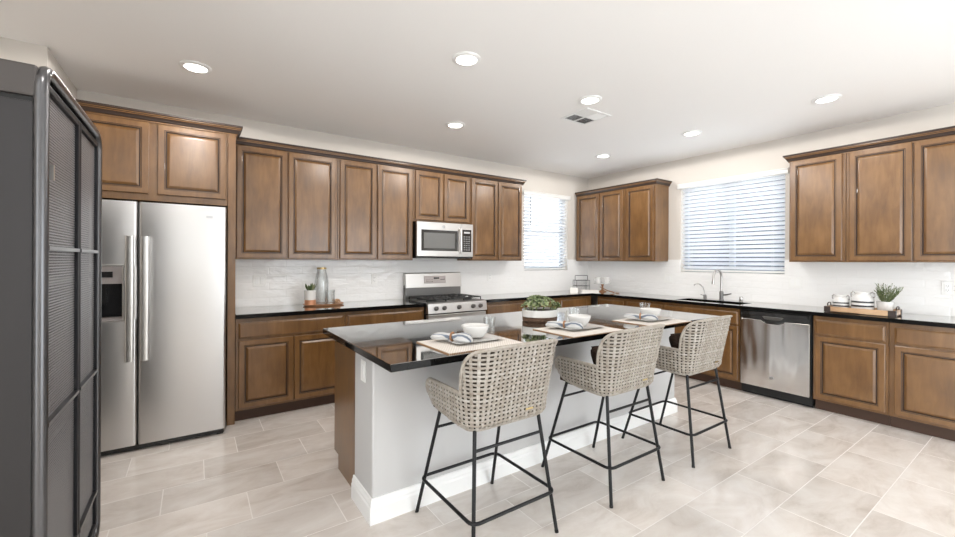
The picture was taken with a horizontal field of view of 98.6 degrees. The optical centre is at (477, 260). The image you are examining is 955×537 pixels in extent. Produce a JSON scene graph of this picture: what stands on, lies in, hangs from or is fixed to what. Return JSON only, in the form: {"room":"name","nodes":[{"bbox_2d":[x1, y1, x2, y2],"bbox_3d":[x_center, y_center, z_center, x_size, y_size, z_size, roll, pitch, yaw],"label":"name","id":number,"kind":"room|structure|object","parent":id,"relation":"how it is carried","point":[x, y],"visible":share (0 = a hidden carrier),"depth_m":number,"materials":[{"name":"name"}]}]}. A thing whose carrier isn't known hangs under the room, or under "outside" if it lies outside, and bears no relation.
{"room":"kitchen","nodes":[
{"label":"kitchen","id":0,"kind":"room"},
{"bbox_2d":[0,37,76,98],"bbox_3d":[-2.426,-0.011,1.773,0.410,2.740,3.470,0,0,-35],"label":"wall","id":1,"kind":"structure","parent":0,"point":[10,49],"depth_m":2.62,"materials":[{"name":"grey paint"}]},
{"bbox_2d":[77,90,587,269],"bbox_3d":[-0.859,-0.004,5.046,6.700,2.740,0.150,0,0,-35],"label":"wall","id":2,"kind":"structure","parent":0,"point":[537,180],"depth_m":4.84,"materials":[{"name":"grey paint"}]},
{"bbox_2d":[253,275,265,286],"bbox_3d":[-2.147,0.192,4.050,0.116,0.116,0.010,0,0,-35],"label":"light switch","id":3,"kind":"object","parent":2,"relation":"attached to","point":[258,280],"visible":1,"depth_m":4.05,"materials":[{"name":"white plastic"}]},
{"bbox_2d":[235,145,337,259],"bbox_3d":[-1.884,-0.531,4.047,0.911,1.035,0.329,0,0,-35],"label":"upper cabinet","id":4,"kind":"object","parent":2,"relation":"attached to","point":[286,203],"visible":0.84,"depth_m":3.89,"materials":[{"name":"brown wood"}]},
{"bbox_2d":[75,99,526,185],"bbox_3d":[-1.198,-1.073,4.326,4.482,0.084,0.642,0,0,-35],"label":"crown molding","id":5,"kind":"structure","parent":4,"relation":"attached to","point":[242,141],"depth_m":3.75,"materials":[{"name":"brown wood"}]},
{"bbox_2d":[371,274,376,283],"bbox_3d":[-1.183,0.207,4.713,0.070,0.116,0.010,0,0,-35],"label":"power outlet","id":6,"kind":"object","parent":2,"relation":"attached to","point":[373,276],"visible":1,"depth_m":4.71,"materials":[{"name":"white plastic"}]},
{"bbox_2d":[337,160,412,259],"bbox_3d":[-1.160,-0.528,4.544,0.840,1.035,0.329,0,0,-35],"label":"upper cabinet","id":7,"kind":"object","parent":2,"relation":"attached to","point":[375,202],"visible":0.92,"depth_m":4.38,"materials":[{"name":"brown wood"}]},
{"bbox_2d":[235,258,587,307],"bbox_3d":[-0.275,0.213,5.349,5.068,0.488,0.012,0,0,-35],"label":"backsplash","id":8,"kind":"structure","parent":2,"relation":"attached to","point":[344,280],"depth_m":4.68,"materials":[{"name":"white tile"}]},
{"bbox_2d":[413,170,469,223],"bbox_3d":[-0.493,-0.748,5.002,0.770,0.588,0.329,0,0,-35],"label":"upper cabinet","id":9,"kind":"object","parent":2,"relation":"attached to","point":[441,198],"visible":0.85,"depth_m":4.84,"materials":[{"name":"brown wood"}]},
{"bbox_2d":[413,221,472,258],"bbox_3d":[-0.459,-0.240,4.950,0.758,0.415,0.430,0,0,-35],"label":"microwave","id":10,"kind":"object","parent":9,"relation":"attached to","point":[430,239],"visible":1,"depth_m":4.78,"materials":[{"name":"silver metal"}]},
{"bbox_2d":[457,178,521,260],"bbox_3d":[0.172,-0.522,5.460,0.842,1.035,0.329,0,0,-35],"label":"upper cabinet","id":11,"kind":"object","parent":2,"relation":"attached to","point":[495,207],"visible":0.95,"depth_m":5.30,"materials":[{"name":"brown wood"}]},
{"bbox_2d":[488,272,491,280],"bbox_3d":[0.168,0.216,5.641,0.070,0.116,0.010,0,0,-35],"label":"power outlet","id":12,"kind":"object","parent":2,"relation":"attached to","point":[489,273],"visible":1,"depth_m":5.64,"materials":[{"name":"white plastic"}]},
{"bbox_2d":[524,203,562,269],"bbox_3d":[0.984,-0.446,6.369,0.905,1.170,0.045,0,0,-35],"label":"window","id":13,"kind":"structure","parent":2,"relation":"in","point":[561,203],"depth_m":6.58,"materials":[{"name":"grey plastic"}]},
{"bbox_2d":[523,190,570,269],"bbox_3d":[1.046,-0.448,6.280,0.975,1.159,0.099,0,0,-35],"label":"window blind","id":14,"kind":"object","parent":13,"relation":"attached to","point":[527,194],"visible":0.85,"depth_m":6.28,"materials":[{"name":"white plastic"}]},
{"bbox_2d":[0,0,954,178],"bbox_3d":[0.323,-1.419,1.746,8.500,0.100,6.920,0,0,-35],"label":"ceiling","id":15,"kind":"structure","parent":0,"point":[740,73],"depth_m":2.87,"materials":[{"name":"white paint"}]},
{"bbox_2d":[179,60,211,73],"bbox_3d":[-1.999,-1.372,2.917,0.196,0.014,0.196,0,0,-35],"label":"recessed light","id":16,"kind":"object","parent":15,"relation":"in","point":[189,65],"visible":1,"depth_m":2.90,"materials":[{"name":"white paint"}]},
{"bbox_2d":[446,121,464,128],"bbox_3d":[-0.222,-1.364,4.127,0.196,0.014,0.196,0,0,-35],"label":"recessed light","id":17,"kind":"object","parent":15,"relation":"in","point":[453,124],"visible":1,"depth_m":4.10,"materials":[{"name":"white paint"}]},
{"bbox_2d":[452,51,480,66],"bbox_3d":[-0.075,-1.363,2.784,0.196,0.014,0.196,0,0,-35],"label":"recessed light","id":18,"kind":"object","parent":15,"relation":"in","point":[465,58],"visible":1,"depth_m":2.77,"materials":[{"name":"white paint"}]},
{"bbox_2d":[560,108,610,124],"bbox_3d":[1.020,-1.360,3.882,0.330,0.010,0.330,0,0,-35],"label":"ceiling vent","id":19,"kind":"object","parent":15,"relation":"in","point":[585,116],"visible":1,"depth_m":3.86,"materials":[{"name":"white metal"}]},
{"bbox_2d":[578,95,601,104],"bbox_3d":[0.953,-1.359,3.478,0.196,0.014,0.196,0,0,-35],"label":"recessed light","id":20,"kind":"object","parent":15,"relation":"in","point":[590,99],"visible":1,"depth_m":3.46,"materials":[{"name":"white paint"}]},
{"bbox_2d":[595,154,610,157],"bbox_3d":[1.623,-1.355,5.310,0.196,0.014,0.196,0,0,-35],"label":"recessed light","id":21,"kind":"object","parent":15,"relation":"in","point":[598,155],"visible":1,"depth_m":5.28,"materials":[{"name":"white paint"}]},
{"bbox_2d":[681,130,701,136],"bbox_3d":[2.274,-1.353,4.362,0.196,0.014,0.196,0,0,-35],"label":"recessed light","id":22,"kind":"object","parent":15,"relation":"in","point":[691,132],"visible":1,"depth_m":4.35,"materials":[{"name":"white paint"}]},
{"bbox_2d":[812,94,841,103],"bbox_3d":[2.914,-1.350,3.431,0.196,0.014,0.196,0,0,-35],"label":"recessed light","id":23,"kind":"object","parent":15,"relation":"in","point":[831,97],"visible":1,"depth_m":3.41,"materials":[{"name":"white paint"}]},
{"bbox_2d":[87,374,954,536],"bbox_3d":[0.310,1.421,1.746,8.500,0.100,6.920,0,0,-35],"label":"floor","id":24,"kind":"structure","parent":0,"point":[790,469],"depth_m":2.51,"materials":[{"name":"tile"}]},
{"bbox_2d":[0,58,101,536],"bbox_3d":[-1.834,0.371,1.455,0.629,1.982,0.922,0,0,-35],"label":"tall cabinet","id":25,"kind":"object","parent":24,"relation":"on","point":[50,192],"visible":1,"depth_m":1.27,"materials":[{"name":"grey"}]},
{"bbox_2d":[48,404,69,439],"bbox_3d":[-1.857,0.673,1.432,0.543,0.018,0.846,0,0,-34],"label":"shelf","id":26,"kind":"object","parent":25,"relation":"attached to","point":[52,404],"depth_m":1.75,"materials":[{"name":"grey"}]},
{"bbox_2d":[89,199,225,455],"bbox_3d":[-2.552,0.468,3.267,0.908,1.782,0.827,0,0,-35],"label":"refrigerator","id":27,"kind":"object","parent":24,"relation":"on","point":[163,306],"visible":0.64,"depth_m":3.01,"materials":[{"name":"silver metal"}]},
{"bbox_2d":[85,112,235,425],"bbox_3d":[-2.620,0.147,3.367,1.058,2.422,0.619,0,0,-35],"label":"tall cabinet","id":28,"kind":"object","parent":24,"relation":"on","point":[142,161],"visible":0.77,"depth_m":3.20,"materials":[{"name":"brown wood"}]},
{"bbox_2d":[235,312,344,420],"bbox_3d":[-1.812,0.924,3.931,0.909,0.876,0.609,0,0,-35],"label":"base cabinet","id":29,"kind":"object","parent":24,"relation":"on","point":[283,363],"visible":0.7,"depth_m":3.64,"materials":[{"name":"brown wood"}]},
{"bbox_2d":[235,299,425,318],"bbox_3d":[-1.451,0.468,4.156,1.760,0.036,0.622,0,0,-35],"label":"countertop","id":30,"kind":"structure","parent":29,"relation":"on","point":[296,309],"depth_m":3.95,"materials":[{"name":"black stone"}]},
{"bbox_2d":[303,302,343,306],"bbox_3d":[-1.569,0.440,4.195,0.402,0.018,0.280,0,0,-35],"label":"round tray","id":31,"kind":"object","parent":30,"relation":"on","point":[340,303],"visible":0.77,"depth_m":4.12,"materials":[{"name":"brown wood"}]},
{"bbox_2d":[304,283,316,305],"bbox_3d":[-1.660,0.326,4.080,0.112,0.222,0.115,0,0,7],"label":"potted succulent","id":32,"kind":"object","parent":31,"relation":"on","point":[310,293],"visible":1,"depth_m":4.04,"materials":[{"name":"white ceramic"}]},
{"bbox_2d":[304,300,315,305],"bbox_3d":[-1.662,0.410,4.083,0.107,0.053,0.107,0,0,-34],"label":"pot","id":33,"kind":"object","parent":32,"relation":"on","point":[306,302],"depth_m":4.04,"materials":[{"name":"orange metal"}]},
{"bbox_2d":[304,290,315,299],"bbox_3d":[-1.661,0.337,4.083,0.110,0.095,0.110,0,0,-34],"label":"pot","id":34,"kind":"object","parent":32,"relation":"on","point":[308,294],"depth_m":4.04,"materials":[{"name":"white ceramic"}]},
{"bbox_2d":[314,267,328,303],"bbox_3d":[-1.598,0.251,4.212,0.136,0.372,0.136,0,0,-35],"label":"glass bottle","id":35,"kind":"object","parent":31,"relation":"on","point":[317,267],"visible":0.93,"depth_m":4.22,"materials":[{"name":"clear glass"}]},
{"bbox_2d":[332,299,340,302],"bbox_3d":[-1.454,0.412,4.238,0.084,0.045,0.066,0,0,-35],"label":"knot","id":36,"kind":"object","parent":31,"relation":"on","point":[333,300],"visible":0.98,"depth_m":4.22,"materials":[{"name":"brown wood"}]},
{"bbox_2d":[345,307,423,325],"bbox_3d":[-1.088,0.927,4.429,0.843,0.876,0.609,0,0,-35],"label":"base cabinet","id":37,"kind":"object","parent":24,"relation":"on","point":[354,318],"visible":0.07,"depth_m":4.16,"materials":[{"name":"brown wood"}]},
{"bbox_2d":[403,272,486,319],"bbox_3d":[-0.377,0.746,4.843,0.772,1.205,0.694,0,0,-35],"label":"gas range","id":38,"kind":"object","parent":24,"relation":"on","point":[442,296],"visible":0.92,"depth_m":4.87,"materials":[{"name":"silver metal"}]},
{"bbox_2d":[406,297,484,303],"bbox_3d":[-0.381,0.462,4.851,0.772,0.021,0.535,0,0,-34],"label":"cooktop","id":39,"kind":"object","parent":38,"relation":"in","point":[450,300],"depth_m":4.70,"materials":[{"name":"silver metal"}]},
{"bbox_2d":[415,339,558,536],"bbox_3d":[0.046,0.875,2.148,0.561,0.996,0.603,0,0,-35],"label":"bar stool","id":40,"kind":"object","parent":24,"relation":"on","point":[504,384],"visible":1,"depth_m":1.93,"materials":[{"name":"wicker"}]},
{"bbox_2d":[484,300,523,313],"bbox_3d":[0.177,0.933,5.298,0.623,0.876,0.609,0,0,-35],"label":"base cabinet","id":41,"kind":"object","parent":24,"relation":"on","point":[507,306],"visible":0.09,"depth_m":5.04,"materials":[{"name":"brown wood"}]},
{"bbox_2d":[465,289,954,327],"bbox_3d":[2.087,0.483,4.171,2.505,0.036,4.607,0,0,-35],"label":"countertop","id":42,"kind":"structure","parent":41,"relation":"on","point":[906,318],"depth_m":4.44,"materials":[{"name":"black stone"}]},
{"bbox_2d":[570,288,577,292],"bbox_3d":[1.387,0.423,5.906,0.110,0.078,0.024,0,0,0],"label":"box","id":43,"kind":"object","parent":42,"relation":"on","point":[572,290],"visible":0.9,"depth_m":5.89,"materials":[{"name":"white"}]},
{"bbox_2d":[573,275,589,289],"bbox_3d":[1.586,0.339,6.279,0.218,0.246,0.145,0,0,-14],"label":"wire lantern","id":44,"kind":"object","parent":42,"relation":"on","point":[574,285],"visible":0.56,"depth_m":6.28,"materials":[{"name":"black metal"}]},
{"bbox_2d":[578,290,598,292],"bbox_3d":[1.616,0.442,5.978,0.260,0.042,0.170,0,0,-3],"label":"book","id":45,"kind":"object","parent":42,"relation":"on","point":[579,291],"visible":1,"depth_m":5.90,"materials":[{"name":"white paper"}]},
{"bbox_2d":[594,283,610,291],"bbox_3d":[1.893,0.400,6.229,0.256,0.128,0.256,0,0,-35],"label":"cake stand","id":46,"kind":"object","parent":42,"relation":"on","point":[602,284],"visible":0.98,"depth_m":6.20,"materials":[{"name":"brown"}]},
{"bbox_2d":[594,277,600,282],"bbox_3d":[1.821,0.291,6.245,0.094,0.087,0.076,0,0,41],"label":"mug","id":47,"kind":"object","parent":46,"relation":"on","point":[597,279],"visible":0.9,"depth_m":6.21,"materials":[{"name":"white ceramic"}]},
{"bbox_2d":[604,277,610,282],"bbox_3d":[1.948,0.291,6.184,0.094,0.087,0.076,0,0,-44],"label":"mug","id":48,"kind":"object","parent":46,"relation":"on","point":[606,279],"visible":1,"depth_m":6.15,"materials":[{"name":"white ceramic"}]},
{"bbox_2d":[694,283,706,298],"bbox_3d":[2.803,0.374,5.180,0.146,0.190,0.052,0,0,21],"label":"water dispenser","id":49,"kind":"object","parent":42,"relation":"on","point":[704,295],"visible":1,"depth_m":5.15,"materials":[{"name":"silver metal"}]},
{"bbox_2d":[711,269,730,299],"bbox_3d":[2.867,0.280,4.830,0.248,0.378,0.145,0,0,-35],"label":"faucet","id":50,"kind":"object","parent":42,"relation":"on","point":[721,293],"visible":0.98,"depth_m":4.90,"materials":[{"name":"silver metal"}]},
{"bbox_2d":[824,302,901,316],"bbox_3d":[3.446,0.427,3.687,0.234,0.085,0.474,0,0,-35],"label":"wooden crate","id":51,"kind":"object","parent":42,"relation":"on","point":[896,312],"visible":0.93,"depth_m":3.59,"materials":[{"name":"brown wood"}]},
{"bbox_2d":[832,294,849,307],"bbox_3d":[3.372,0.384,3.813,0.120,0.145,0.120,0,0,-5],"label":"striped canister","id":52,"kind":"object","parent":51,"relation":"in","point":[838,300],"visible":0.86,"depth_m":3.78,"materials":[{"name":"white ceramic"}]},
{"bbox_2d":[850,291,874,309],"bbox_3d":[3.457,0.364,3.690,0.156,0.185,0.156,0,0,-12],"label":"striped canister","id":53,"kind":"object","parent":51,"relation":"in","point":[860,300],"visible":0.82,"depth_m":3.64,"materials":[{"name":"white ceramic"}]},
{"bbox_2d":[874,283,903,310],"bbox_3d":[3.554,0.324,3.554,0.163,0.267,0.193,0,0,-35],"label":"potted herb","id":54,"kind":"object","parent":51,"relation":"in","point":[886,298],"visible":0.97,"depth_m":3.54,"materials":[{"name":"green plant"}]},
{"bbox_2d":[334,327,677,525],"bbox_3d":[0.416,0.933,3.259,2.889,0.877,0.785,0,0,-35],"label":"kitchen island","id":55,"kind":"object","parent":24,"relation":"on","point":[384,426],"visible":0.42,"depth_m":2.40,"materials":[{"name":"grey paint"}]},
{"bbox_2d":[361,359,365,382],"bbox_3d":[-0.628,0.602,2.252,0.009,0.116,0.070,0,0,-35],"label":"power outlet","id":56,"kind":"object","parent":55,"relation":"attached to","point":[363,363],"visible":1,"depth_m":2.24,"materials":[{"name":"white plastic"}]},
{"bbox_2d":[361,364,363,377],"bbox_3d":[-0.630,0.602,2.250,0.003,0.068,0.034,0,0,-34],"label":"socket","id":57,"kind":"object","parent":56,"relation":"attached to","point":[362,365],"depth_m":2.24,"materials":[{"name":"white paint"}]},
{"bbox_2d":[323,304,716,372],"bbox_3d":[0.509,0.476,3.117,2.957,0.036,1.162,0,0,-35],"label":"island countertop","id":58,"kind":"structure","parent":55,"relation":"on","point":[392,346],"depth_m":2.63,"materials":[{"name":"black stone"}]},
{"bbox_2d":[416,333,522,354],"bbox_3d":[-0.038,0.452,2.281,0.494,0.006,0.366,0,0,-35],"label":"placemat","id":59,"kind":"object","parent":58,"relation":"on","point":[444,346],"visible":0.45,"depth_m":2.19,"materials":[{"name":"brown fabric"}]},
{"bbox_2d":[446,333,502,343],"bbox_3d":[-0.030,0.441,2.322,0.320,0.014,0.210,0,0,-35],"label":"plate","id":60,"kind":"object","parent":59,"relation":"on","point":[487,337],"visible":0.6,"depth_m":2.32,"materials":[{"name":"white ceramic"}]},
{"bbox_2d":[430,332,472,341],"bbox_3d":[-0.135,0.410,2.246,0.237,0.044,0.093,0,0,29],"label":"napkin","id":61,"kind":"object","parent":60,"relation":"on","point":[461,337],"visible":0.94,"depth_m":2.22,"materials":[{"name":"white fabric"}]},
{"bbox_2d":[449,331,454,340],"bbox_3d":[-0.138,0.412,2.249,0.012,0.053,0.053,0,0,29],"label":"napkin ring","id":62,"kind":"object","parent":61,"relation":"attached to","point":[452,332],"visible":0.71,"depth_m":2.23,"materials":[{"name":"brown wood"}]},
{"bbox_2d":[461,323,488,337],"bbox_3d":[-0.013,0.401,2.365,0.160,0.066,0.160,0,0,-35],"label":"bowl","id":63,"kind":"object","parent":60,"relation":"on","point":[476,330],"visible":0.88,"depth_m":2.31,"materials":[{"name":"white ceramic"}]},
{"bbox_2d":[520,295,561,322],"bbox_3d":[0.485,0.359,3.167,0.341,0.199,0.280,0,0,-35],"label":"succulent planter","id":64,"kind":"object","parent":58,"relation":"on","point":[536,314],"visible":0.99,"depth_m":3.08,"materials":[{"name":"white ceramic"}]},
{"bbox_2d":[533,326,622,337],"bbox_3d":[0.670,0.455,2.729,0.494,0.006,0.366,0,0,-35],"label":"placemat","id":65,"kind":"object","parent":58,"relation":"on","point":[553,330],"visible":0.64,"depth_m":2.64,"materials":[{"name":"brown"}]},
{"bbox_2d":[557,323,603,329],"bbox_3d":[0.678,0.445,2.771,0.320,0.014,0.210,0,0,-35],"label":"plate","id":66,"kind":"object","parent":65,"relation":"on","point":[588,325],"visible":0.56,"depth_m":2.76,"materials":[{"name":"white ceramic"}]},
{"bbox_2d":[545,321,583,328],"bbox_3d":[0.574,0.414,2.695,0.237,0.044,0.093,0,0,29],"label":"napkin","id":67,"kind":"object","parent":66,"relation":"on","point":[572,324],"visible":0.99,"depth_m":2.67,"materials":[{"name":"white fabric"}]},
{"bbox_2d":[567,314,590,325],"bbox_3d":[0.696,0.404,2.813,0.160,0.066,0.160,0,0,-35],"label":"bowl","id":68,"kind":"object","parent":66,"relation":"on","point":[584,319],"visible":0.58,"depth_m":2.76,"materials":[{"name":"white ceramic"}]},
{"bbox_2d":[612,319,691,325],"bbox_3d":[1.332,0.458,3.144,0.494,0.006,0.366,0,0,-35],"label":"placemat","id":69,"kind":"object","parent":58,"relation":"on","point":[666,322],"visible":0.65,"depth_m":3.08,"materials":[{"name":"brown fabric"}]},
{"bbox_2d":[635,316,671,320],"bbox_3d":[1.340,0.448,3.185,0.320,0.014,0.210,0,0,-35],"label":"plate","id":70,"kind":"object","parent":69,"relation":"on","point":[659,317],"visible":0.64,"depth_m":3.15,"materials":[{"name":"white ceramic"}]},
{"bbox_2d":[623,313,657,319],"bbox_3d":[1.235,0.417,3.109,0.237,0.044,0.093,0,0,29],"label":"napkin","id":71,"kind":"object","parent":70,"relation":"on","point":[647,316],"visible":0.99,"depth_m":3.09,"materials":[{"name":"white fabric"}]},
{"bbox_2d":[639,308,660,316],"bbox_3d":[1.357,0.407,3.227,0.160,0.066,0.160,0,0,-35],"label":"bowl","id":72,"kind":"object","parent":70,"relation":"on","point":[656,311],"visible":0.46,"depth_m":3.18,"materials":[{"name":"white ceramic"}]},
{"bbox_2d":[524,298,558,307],"bbox_3d":[0.693,0.935,5.653,0.623,0.876,0.609,0,0,-35],"label":"base cabinet","id":73,"kind":"object","parent":24,"relation":"on","point":[555,299],"visible":0.09,"depth_m":5.49,"materials":[{"name":"brown wood"}]},
{"bbox_2d":[559,296,590,307],"bbox_3d":[1.218,0.938,6.014,0.646,0.876,0.609,0,0,-35],"label":"base cabinet","id":74,"kind":"object","parent":24,"relation":"on","point":[582,300],"visible":0.1,"depth_m":5.75,"materials":[{"name":"brown wood"}]},
{"bbox_2d":[541,324,664,507],"bbox_3d":[0.811,0.878,2.645,0.561,0.996,0.603,0,0,-35],"label":"bar stool","id":75,"kind":"object","parent":24,"relation":"on","point":[625,361],"visible":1,"depth_m":2.42,"materials":[{"name":"beige wicker"}]},
{"bbox_2d":[591,346,598,364],"bbox_3d":[0.860,0.617,2.567,0.350,0.199,0.165,0,0,-35],"label":"throw pillow","id":76,"kind":"object","parent":75,"relation":"on","point":[594,349],"visible":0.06,"depth_m":2.50,"materials":[{"name":"brown fabric"}]},
{"bbox_2d":[598,296,624,305],"bbox_3d":[2.085,0.941,5.865,0.609,0.876,0.458,0,0,-35],"label":"base cabinet","id":77,"kind":"object","parent":24,"relation":"on","point":[601,300],"visible":0.12,"depth_m":5.69,"materials":[{"name":"brown wood"}]},
{"bbox_2d":[625,299,663,309],"bbox_3d":[2.370,0.943,5.450,0.609,0.876,0.543,0,0,-35],"label":"base cabinet","id":78,"kind":"object","parent":24,"relation":"on","point":[628,302],"visible":0.15,"depth_m":5.27,"materials":[{"name":"brown wood"}]},
{"bbox_2d":[621,315,732,467],"bbox_3d":[1.504,0.882,3.094,0.561,0.996,0.603,0,0,-35],"label":"bar stool","id":79,"kind":"object","parent":24,"relation":"on","point":[702,342],"visible":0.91,"depth_m":2.86,"materials":[{"name":"beige wicker"}]},
{"bbox_2d":[669,333,680,348],"bbox_3d":[1.551,0.620,3.014,0.350,0.199,0.165,0,0,-35],"label":"throw pillow","id":80,"kind":"object","parent":79,"relation":"on","point":[674,338],"visible":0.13,"depth_m":2.94,"materials":[{"name":"brown fabric"}]},
{"bbox_2d":[664,302,741,389],"bbox_3d":[2.769,0.945,4.869,0.609,0.876,0.860,0,0,-35],"label":"base cabinet","id":81,"kind":"object","parent":24,"relation":"on","point":[729,371],"visible":0.3,"depth_m":4.45,"materials":[{"name":"brown wood"}]},
{"bbox_2d":[741,309,814,407],"bbox_3d":[3.175,0.949,4.249,0.607,0.870,0.607,0,0,-35],"label":"dishwasher","id":82,"kind":"object","parent":24,"relation":"on","point":[776,348],"visible":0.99,"depth_m":4.05,"materials":[{"name":"silver metal"}]},
{"bbox_2d":[813,316,890,425],"bbox_3d":[3.511,0.948,3.789,0.609,0.876,0.506,0,0,-35],"label":"base cabinet","id":83,"kind":"object","parent":24,"relation":"on","point":[851,356],"visible":0.79,"depth_m":3.60,"materials":[{"name":"brown wood"}]},
{"bbox_2d":[889,323,954,440],"bbox_3d":[3.915,0.950,3.202,0.609,0.876,0.912,0,0,-35],"label":"base cabinet","id":84,"kind":"object","parent":24,"relation":"on","point":[921,358],"visible":0.9,"depth_m":3.25,"materials":[{"name":"brown wood"}]},
{"bbox_2d":[588,103,954,304],"bbox_3d":[3.800,0.017,4.050,0.150,2.740,6.770,0,0,-35],"label":"wall","id":85,"kind":"structure","parent":0,"point":[765,156],"depth_m":4.74,"materials":[{"name":"grey paint"}]},
{"bbox_2d":[576,190,624,260],"bbox_3d":[1.962,-0.514,6.301,0.329,1.035,0.903,0,0,-35],"label":"upper cabinet","id":86,"kind":"object","parent":85,"relation":"attached to","point":[600,236],"visible":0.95,"depth_m":6.16,"materials":[{"name":"brown wood"}]},
{"bbox_2d":[625,185,668,260],"bbox_3d":[2.352,-0.512,5.733,0.329,1.035,0.468,0,0,-35],"label":"upper cabinet","id":87,"kind":"object","parent":85,"relation":"attached to","point":[646,207],"visible":1,"depth_m":5.58,"materials":[{"name":"brown wood"}]},
{"bbox_2d":[575,178,671,196],"bbox_3d":[2.102,-1.053,6.078,0.352,0.072,1.417,0,0,-35],"label":"crown molding","id":88,"kind":"structure","parent":87,"relation":"attached to","point":[656,181],"depth_m":5.79,"materials":[{"name":"brown wood"}]},
{"bbox_2d":[685,179,784,273],"bbox_3d":[3.152,-0.438,5.078,0.045,1.165,1.180,0,0,-35],"label":"window","id":89,"kind":"structure","parent":85,"relation":"in","point":[784,179],"depth_m":5.07,"materials":[{"name":"grey plastic"}]},
{"bbox_2d":[677,168,788,272],"bbox_3d":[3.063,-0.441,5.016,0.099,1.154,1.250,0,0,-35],"label":"window blind","id":90,"kind":"object","parent":89,"relation":"attached to","point":[771,174],"visible":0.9,"depth_m":4.98,"materials":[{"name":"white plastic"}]},
{"bbox_2d":[588,260,954,316],"bbox_3d":[3.287,0.229,4.651,0.012,0.488,5.200,0,0,-35],"label":"backsplash","id":91,"kind":"structure","parent":85,"relation":"attached to","point":[921,281],"depth_m":4.37,"materials":[{"name":"white tile"}]},
{"bbox_2d":[789,153,846,261],"bbox_3d":[3.455,-0.507,4.128,0.329,1.035,0.445,0,0,-35],"label":"upper cabinet","id":92,"kind":"object","parent":85,"relation":"attached to","point":[817,206],"visible":0.92,"depth_m":4.02,"materials":[{"name":"brown wood"}]},
{"bbox_2d":[783,126,954,162],"bbox_3d":[3.684,-1.045,3.776,0.352,0.072,1.375,0,0,-35],"label":"crown molding","id":93,"kind":"structure","parent":92,"relation":"attached to","point":[946,131],"depth_m":3.68,"materials":[{"name":"brown wood"}]},
{"bbox_2d":[846,136,954,262],"bbox_3d":[3.831,-0.505,3.581,0.329,1.035,0.878,0,0,-35],"label":"upper cabinet","id":94,"kind":"object","parent":85,"relation":"attached to","point":[900,199],"visible":1,"depth_m":3.54,"materials":[{"name":"brown wood"}]},
{"bbox_2d":[941,281,954,294],"bbox_3d":[4.054,0.233,3.515,0.010,0.116,0.116,0,0,-35],"label":"power outlet","id":95,"kind":"object","parent":85,"relation":"attached to","point":[947,287],"visible":1,"depth_m":3.53,"materials":[{"name":"white plastic"}]},
{"bbox_2d":[944,284,949,291],"bbox_3d":[4.039,0.233,3.533,0.003,0.068,0.034,0,0,-35],"label":"socket","id":96,"kind":"object","parent":95,"relation":"attached to","point":[946,286],"depth_m":3.53,"materials":[{"name":"white plastic"}]},
{"bbox_2d":[876,301,893,310],"bbox_3d":[3.540,0.404,3.569,0.112,0.106,0.111,0,0,-34],"label":"pot","id":97,"kind":"object","parent":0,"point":[881,305],"depth_m":3.53,"materials":[{"name":"white ceramic"}]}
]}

